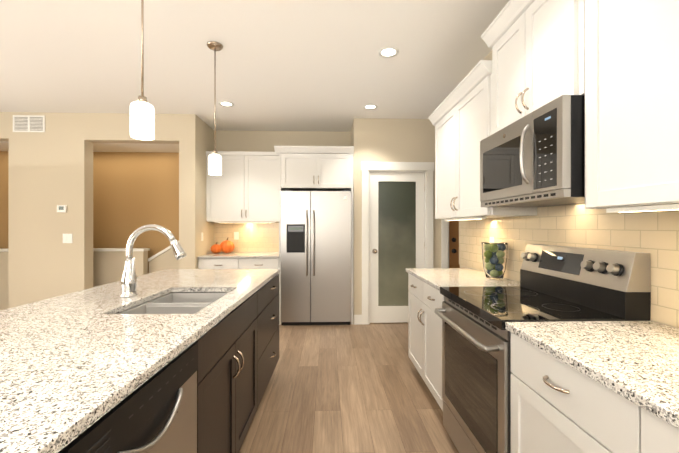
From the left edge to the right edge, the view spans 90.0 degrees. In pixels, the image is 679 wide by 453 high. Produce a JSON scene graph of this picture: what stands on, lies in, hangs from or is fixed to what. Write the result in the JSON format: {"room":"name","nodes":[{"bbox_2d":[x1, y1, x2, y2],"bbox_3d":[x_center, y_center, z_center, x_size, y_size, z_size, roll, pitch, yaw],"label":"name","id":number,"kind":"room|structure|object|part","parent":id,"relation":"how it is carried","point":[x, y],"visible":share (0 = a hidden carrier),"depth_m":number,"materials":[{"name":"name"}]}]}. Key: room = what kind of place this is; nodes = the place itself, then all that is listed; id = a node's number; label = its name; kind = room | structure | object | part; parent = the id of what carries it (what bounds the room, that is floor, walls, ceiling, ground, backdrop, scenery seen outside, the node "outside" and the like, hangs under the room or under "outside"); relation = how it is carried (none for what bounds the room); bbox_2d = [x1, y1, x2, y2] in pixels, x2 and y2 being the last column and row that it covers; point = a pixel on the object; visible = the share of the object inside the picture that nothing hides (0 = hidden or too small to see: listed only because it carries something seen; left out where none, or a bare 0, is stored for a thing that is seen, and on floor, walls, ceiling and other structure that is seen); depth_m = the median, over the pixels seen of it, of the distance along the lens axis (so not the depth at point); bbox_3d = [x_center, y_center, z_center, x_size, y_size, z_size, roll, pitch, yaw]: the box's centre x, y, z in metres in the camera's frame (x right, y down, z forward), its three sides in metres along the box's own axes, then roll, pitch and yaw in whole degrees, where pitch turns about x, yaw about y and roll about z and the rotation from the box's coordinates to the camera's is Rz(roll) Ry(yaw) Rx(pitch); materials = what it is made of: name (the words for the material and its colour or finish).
{"room":"kitchen","nodes":[
{"label":"kitchen","id":0,"kind":"room"},
{"bbox_2d":[0,251,147,309],"bbox_3d":[-4.554,0.823,4.725,3.640,0.955,0.120,0,0,-2],"label":"wall","id":1,"kind":"structure","parent":0,"point":[108,266],"depth_m":4.71,"materials":[{"name":"beige paint"}]},
{"bbox_2d":[0,248,149,251],"bbox_3d":[-4.544,0.327,4.726,3.660,0.033,0.170,0,0,-2],"label":"trim","id":2,"kind":"structure","parent":1,"relation":"on","point":[95,249],"depth_m":4.70,"materials":[{"name":"white wood"}]},
{"bbox_2d":[0,112,178,307],"bbox_3d":[-4.258,-0.069,4.353,4.407,2.740,0.165,0,0,-2],"label":"wall","id":3,"kind":"structure","parent":0,"point":[50,168],"depth_m":4.29,"materials":[{"name":"beige paint"}]},
{"bbox_2d":[13,115,44,131],"bbox_3d":[-3.913,-1.294,4.277,0.390,0.210,0.008,0,0,-2],"label":"air vent","id":4,"kind":"object","parent":3,"relation":"in","point":[28,123],"visible":1,"depth_m":4.28,"materials":[{"name":"white metal"}]},
{"bbox_2d":[57,205,66,211],"bbox_3d":[-3.503,-0.224,4.283,0.110,0.090,0.024,0,0,-2],"label":"thermostat","id":5,"kind":"object","parent":3,"relation":"attached to","point":[61,208],"visible":0.98,"depth_m":4.27,"materials":[{"name":"white plastic"}]},
{"bbox_2d":[63,234,72,242],"bbox_3d":[-3.439,0.151,4.293,0.120,0.120,0.009,0,0,-2],"label":"switch plate","id":6,"kind":"object","parent":3,"relation":"attached to","point":[67,238],"visible":1,"depth_m":4.29,"materials":[{"name":"white plastic"}]},
{"bbox_2d":[0,141,178,152],"bbox_3d":[-4.270,-1.152,4.721,4.407,0.095,0.570,0,0,-2],"label":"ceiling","id":7,"kind":"structure","parent":0,"point":[126,147],"depth_m":4.75,"materials":[{"name":"white paint"}]},
{"bbox_2d":[149,248,178,272],"bbox_3d":[-2.405,0.701,4.928,0.660,1.200,0.100,0,0,-2],"label":"wall","id":8,"kind":"structure","parent":0,"point":[165,260],"depth_m":4.88,"materials":[{"name":"beige paint"}]},
{"bbox_2d":[148,241,178,260],"bbox_3d":[-2.407,0.281,4.928,0.665,0.440,0.130,0,0,-2],"label":"trim","id":9,"kind":"structure","parent":8,"relation":"on","point":[159,253],"depth_m":4.86,"materials":[{"name":"white wood"}]},
{"bbox_2d":[0,130,350,273],"bbox_3d":[-1.487,-0.069,5.160,10.000,2.740,0.120,0,0,-2],"label":"wall","id":10,"kind":"structure","parent":0,"point":[133,192],"depth_m":5.05,"materials":[{"name":"brown paint"}]},
{"bbox_2d":[206,151,278,221],"bbox_3d":[-1.341,-0.559,4.907,1.051,0.980,0.373,0,0,-2],"label":"upper cabinet","id":11,"kind":"object","parent":10,"relation":"attached to","point":[243,186],"visible":0.81,"depth_m":4.76,"materials":[{"name":"white wood"}]},
{"bbox_2d":[215,222,275,222],"bbox_3d":[-1.338,-0.058,4.819,0.851,0.018,0.030,0,0,-2],"label":"under-cabinet light","id":12,"kind":"object","parent":11,"relation":"attached to","point":[245,222],"visible":1,"depth_m":4.80,"materials":[{"name":"white"}]},
{"bbox_2d":[214,222,278,251],"bbox_3d":[-1.347,0.159,5.098,1.051,0.453,0.008,0,0,-2],"label":"backsplash","id":13,"kind":"structure","parent":10,"relation":"attached to","point":[258,237],"depth_m":5.09,"materials":[{"name":"tile"}]},
{"bbox_2d":[234,232,238,239],"bbox_3d":[-1.544,0.139,5.085,0.070,0.115,0.005,0,0,-2],"label":"electrical outlet","id":14,"kind":"object","parent":13,"relation":"attached to","point":[236,235],"depth_m":5.08,"materials":[{"name":"white plastic"}]},
{"bbox_2d":[179,114,213,268],"bbox_3d":[-1.964,-0.069,4.716,0.203,2.740,0.735,0,0,-2],"label":"wall","id":15,"kind":"structure","parent":0,"point":[196,137],"depth_m":4.35,"materials":[{"name":"beige paint"}]},
{"bbox_2d":[0,0,508,131],"bbox_3d":[-1.339,-1.501,0.788,10.200,0.120,9.150,0,0,-2],"label":"ceiling","id":16,"kind":"structure","parent":0,"point":[302,65],"depth_m":2.89,"materials":[{"name":"white paint"}]},
{"bbox_2d":[130,0,154,139],"bbox_3d":[-0.915,-0.926,1.577,0.124,1.027,0.124,0,0,-2],"label":"pendant light","id":17,"kind":"object","parent":16,"relation":"hanging from","point":[142,118],"visible":1,"depth_m":1.55,"materials":[{"name":"white glass"}]},
{"bbox_2d":[207,41,222,175],"bbox_3d":[-0.988,-0.925,2.695,0.124,1.027,0.124,0,0,-2],"label":"pendant light","id":18,"kind":"object","parent":16,"relation":"hanging from","point":[214,162],"visible":1,"depth_m":2.68,"materials":[{"name":"white glass"}]},
{"bbox_2d":[219,101,233,106],"bbox_3d":[-1.327,-1.435,3.985,0.176,0.004,0.176,0,0,-2],"label":"recessed light","id":19,"kind":"object","parent":16,"relation":"in","point":[225,104],"visible":1,"depth_m":3.99,"materials":[{"name":"white"}]},
{"bbox_2d":[363,104,377,109],"bbox_3d":[0.371,-1.435,4.082,0.176,0.004,0.176,0,0,-2],"label":"recessed light","id":20,"kind":"object","parent":16,"relation":"in","point":[370,107],"visible":1,"depth_m":4.09,"materials":[{"name":"white"}]},
{"bbox_2d":[378,47,398,57],"bbox_3d":[0.404,-1.436,2.803,0.176,0.004,0.176,0,0,-2],"label":"recessed light","id":21,"kind":"object","parent":16,"relation":"in","point":[387,52],"visible":1,"depth_m":2.80,"materials":[{"name":"white"}]},
{"bbox_2d":[239,322,458,452],"bbox_3d":[-1.339,1.349,0.786,10.200,0.100,9.150,0,0,-2],"label":"floor","id":22,"kind":"structure","parent":0,"point":[353,388],"depth_m":2.55,"materials":[{"name":"brown wood"}]},
{"bbox_2d":[58,342,197,452],"bbox_3d":[-0.798,0.860,0.943,0.614,0.879,0.606,0,0,-1],"label":"dishwasher","id":23,"kind":"object","parent":22,"relation":"on","point":[156,412],"visible":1,"depth_m":0.95,"materials":[{"name":"grey metal"}]},
{"bbox_2d":[195,274,278,452],"bbox_3d":[-0.821,0.857,0.897,0.669,0.887,4.320,0,0,-1],"label":"kitchen island","id":24,"kind":"object","parent":22,"relation":"on","point":[238,352],"visible":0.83,"depth_m":1.73,"materials":[{"name":"brown wood"}]},
{"bbox_2d":[0,269,279,452],"bbox_3d":[-1.032,0.399,0.895,1.033,0.030,4.360,0,0,-1],"label":"island countertop","id":25,"kind":"structure","parent":24,"relation":"on","point":[73,365],"depth_m":1.09,"materials":[{"name":"stone"}]},
{"bbox_2d":[120,224,185,297],"bbox_3d":[-1.025,0.185,1.871,0.355,0.396,0.093,0,0,-1],"label":"faucet","id":26,"kind":"object","parent":25,"relation":"on","point":[129,281],"visible":1,"depth_m":1.86,"materials":[{"name":"silver metal"}]},
{"bbox_2d":[117,292,228,313],"bbox_3d":[-0.851,0.526,1.820,0.455,0.217,0.698,0,0,-1],"label":"sink","id":27,"kind":"object","parent":25,"relation":"in","point":[182,302],"visible":0.19,"depth_m":1.86,"materials":[{"name":"silver metal"}]},
{"bbox_2d":[198,258,278,273],"bbox_3d":[-1.336,0.859,4.759,1.051,0.884,0.668,0,0,-2],"label":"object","id":28,"kind":"object","parent":22,"relation":"on","point":[238,263],"visible":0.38,"depth_m":4.46,"materials":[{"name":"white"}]},
{"bbox_2d":[198,252,278,257],"bbox_3d":[-1.336,0.401,4.768,1.051,0.030,0.648,0,0,-2],"label":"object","id":29,"kind":"structure","parent":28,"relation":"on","point":[246,255],"depth_m":4.52,"materials":[{"name":"stone"}]},
{"bbox_2d":[211,238,234,253],"bbox_3d":[-1.672,0.270,4.877,0.316,0.230,0.257,0,0,-2],"label":"pumpkins","id":30,"kind":"object","parent":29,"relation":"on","point":[227,246],"visible":1,"depth_m":4.82,"materials":[{"name":"orange"}]},
{"bbox_2d":[274,146,353,324],"bbox_3d":[-0.344,0.123,4.788,1.046,2.355,0.696,0,0,-2],"label":"surround","id":31,"kind":"object","parent":22,"relation":"on","point":[315,168],"visible":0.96,"depth_m":4.50,"materials":[{"name":"white"}]},
{"bbox_2d":[281,190,350,324],"bbox_3d":[-0.317,0.408,4.738,0.920,1.785,0.722,0,0,-2],"label":"fridge","id":32,"kind":"object","parent":22,"relation":"on","point":[315,257],"visible":1,"depth_m":4.45,"materials":[{"name":"grey metal"}]},
{"bbox_2d":[406,268,519,410],"bbox_3d":[0.925,0.843,2.647,0.628,0.915,0.985,0,0,-2],"label":"base cabinet","id":33,"kind":"object","parent":22,"relation":"on","point":[425,300],"depth_m":2.56,"materials":[{"name":"white wood"}]},
{"bbox_3d":[0.931,0.400,2.647,0.613,0.030,0.985,0,0,-2],"label":"far base cabinet top","id":34,"kind":"part","parent":33,"relation":"part of","materials":[{"name":"white stone"}]},
{"bbox_2d":[481,242,507,279],"bbox_3d":[1.140,0.252,2.497,0.182,0.265,0.182,0,0,-2],"label":"decorative vase","id":35,"kind":"object","parent":33,"relation":"on","point":[494,257],"visible":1,"depth_m":2.43,"materials":[{"name":"clear glass"}]},
{"bbox_2d":[435,244,650,452],"bbox_3d":[0.925,0.705,1.766,0.686,1.190,0.762,0,0,-2],"label":"range","id":36,"kind":"object","parent":22,"relation":"on","point":[562,283],"visible":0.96,"depth_m":1.61,"materials":[{"name":"grey metal"}]},
{"bbox_2d":[511,333,678,452],"bbox_3d":[1.001,0.857,0.386,0.627,0.884,1.990,0,0,-2],"label":"base cabinet","id":37,"kind":"object","parent":22,"relation":"on","point":[558,406],"visible":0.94,"depth_m":1.03,"materials":[{"name":"white wood"}]},
{"bbox_2d":[505,321,678,428],"bbox_3d":[1.008,0.399,0.386,0.613,0.030,1.990,0,0,-2],"label":"countertop","id":38,"kind":"structure","parent":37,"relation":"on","point":[636,362],"depth_m":1.03,"materials":[{"name":"stone"}]},
{"bbox_2d":[351,124,352,145],"bbox_3d":[0.231,-0.069,4.897,0.105,2.740,0.520,0,0,-2],"label":"wall","id":39,"kind":"structure","parent":0,"point":[352,135],"depth_m":4.76,"materials":[{"name":"beige paint"}]},
{"bbox_2d":[353,118,440,322],"bbox_3d":[0.821,-0.069,4.597,1.265,2.740,0.120,0,0,-2],"label":"wall","id":40,"kind":"structure","parent":0,"point":[396,140],"depth_m":4.53,"materials":[{"name":"beige paint"}]},
{"bbox_2d":[354,315,361,324],"bbox_3d":[-2.506,1.236,4.689,7.730,0.130,0.748,0,0,-2],"label":"baseboard","id":41,"kind":"structure","parent":40,"relation":"attached to","point":[357,319],"depth_m":4.50,"materials":[{"name":"white wood"}]},
{"bbox_2d":[370,172,423,322],"bbox_3d":[0.781,0.280,4.537,0.750,2.020,0.109,0,0,-2],"label":"pantry door","id":42,"kind":"structure","parent":40,"relation":"in","point":[396,224],"depth_m":4.56,"materials":[{"name":"white wood"}]},
{"bbox_2d":[361,162,433,324],"bbox_3d":[0.774,0.222,4.585,0.984,2.163,0.143,0,0,-2],"label":"door frame","id":43,"kind":"structure","parent":40,"relation":"attached to","point":[367,168],"depth_m":4.51,"materials":[{"name":"white wood"}]},
{"bbox_2d":[460,51,677,327],"bbox_3d":[1.402,-0.071,-0.071,0.120,2.740,7.050,0,0,-2],"label":"wall","id":44,"kind":"structure","parent":0,"point":[488,56],"depth_m":2.82,"materials":[{"name":"beige paint"}]},
{"bbox_2d":[428,60,536,218],"bbox_3d":[1.054,-0.560,2.710,0.366,0.980,1.128,0,0,-2],"label":"upper cabinet","id":45,"kind":"object","parent":44,"relation":"attached to","point":[460,117],"visible":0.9,"depth_m":2.54,"materials":[{"name":"white wood"}]},
{"bbox_2d":[444,217,485,220],"bbox_3d":[0.982,-0.059,2.717,0.030,0.018,0.750,0,0,-2],"label":"under-cabinet light","id":46,"kind":"object","parent":45,"relation":"attached to","point":[469,218],"depth_m":2.60,"materials":[{"name":"white"}]},
{"bbox_2d":[481,0,584,133],"bbox_3d":[1.086,-0.870,1.763,0.366,0.660,0.760,0,0,-2],"label":"upper cabinet","id":47,"kind":"object","parent":44,"relation":"attached to","point":[537,47],"visible":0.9,"depth_m":1.69,"materials":[{"name":"white wood"}]},
{"bbox_2d":[480,95,584,206],"bbox_3d":[1.060,-0.328,1.762,0.416,0.415,0.752,0,0,-2],"label":"microwave","id":48,"kind":"object","parent":47,"relation":"attached to","point":[535,158],"visible":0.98,"depth_m":1.55,"materials":[{"name":"grey metal"}]},
{"bbox_2d":[459,203,678,327],"bbox_3d":[1.285,0.112,1.425,0.008,0.544,4.048,0,0,-2],"label":"backsplash","id":49,"kind":"structure","parent":44,"relation":"attached to","point":[655,234],"depth_m":1.69,"materials":[{"name":"tile"}]},
{"bbox_2d":[585,0,678,208],"bbox_3d":[1.132,-0.636,0.388,0.366,1.130,1.984,0,0,-2],"label":"upper cabinet","id":50,"kind":"object","parent":44,"relation":"attached to","point":[631,103],"visible":0.9,"depth_m":1.15,"materials":[{"name":"white wood"}]},
{"bbox_2d":[606,204,678,212],"bbox_3d":[1.040,-0.060,1.018,0.030,0.018,0.550,0,0,-2],"label":"under-cabinet light","id":51,"kind":"object","parent":50,"relation":"attached to","point":[647,208],"depth_m":1.14,"materials":[{"name":"white"}]},
{"bbox_3d":[1.858,-1.094,4.633,0.810,0.690,0.120,0,0,-2],"label":"wall","id":52,"kind":"structure","parent":0,"visible":0},
{"bbox_2d":[441,219,448,267],"bbox_3d":[1.858,0.222,4.622,1.014,2.163,0.143,0,0,-2],"label":"door frame","id":53,"kind":"structure","parent":52,"relation":"attached to","point":[444,244],"depth_m":4.54,"materials":[{"name":"white wood"}]},
{"bbox_2d":[449,220,459,267],"bbox_3d":[1.859,0.280,4.598,0.768,2.017,0.089,0,0,-2],"label":"hall door","id":54,"kind":"structure","parent":52,"relation":"in","point":[453,244],"depth_m":4.59,"materials":[{"name":"brown wood"}]}
]}

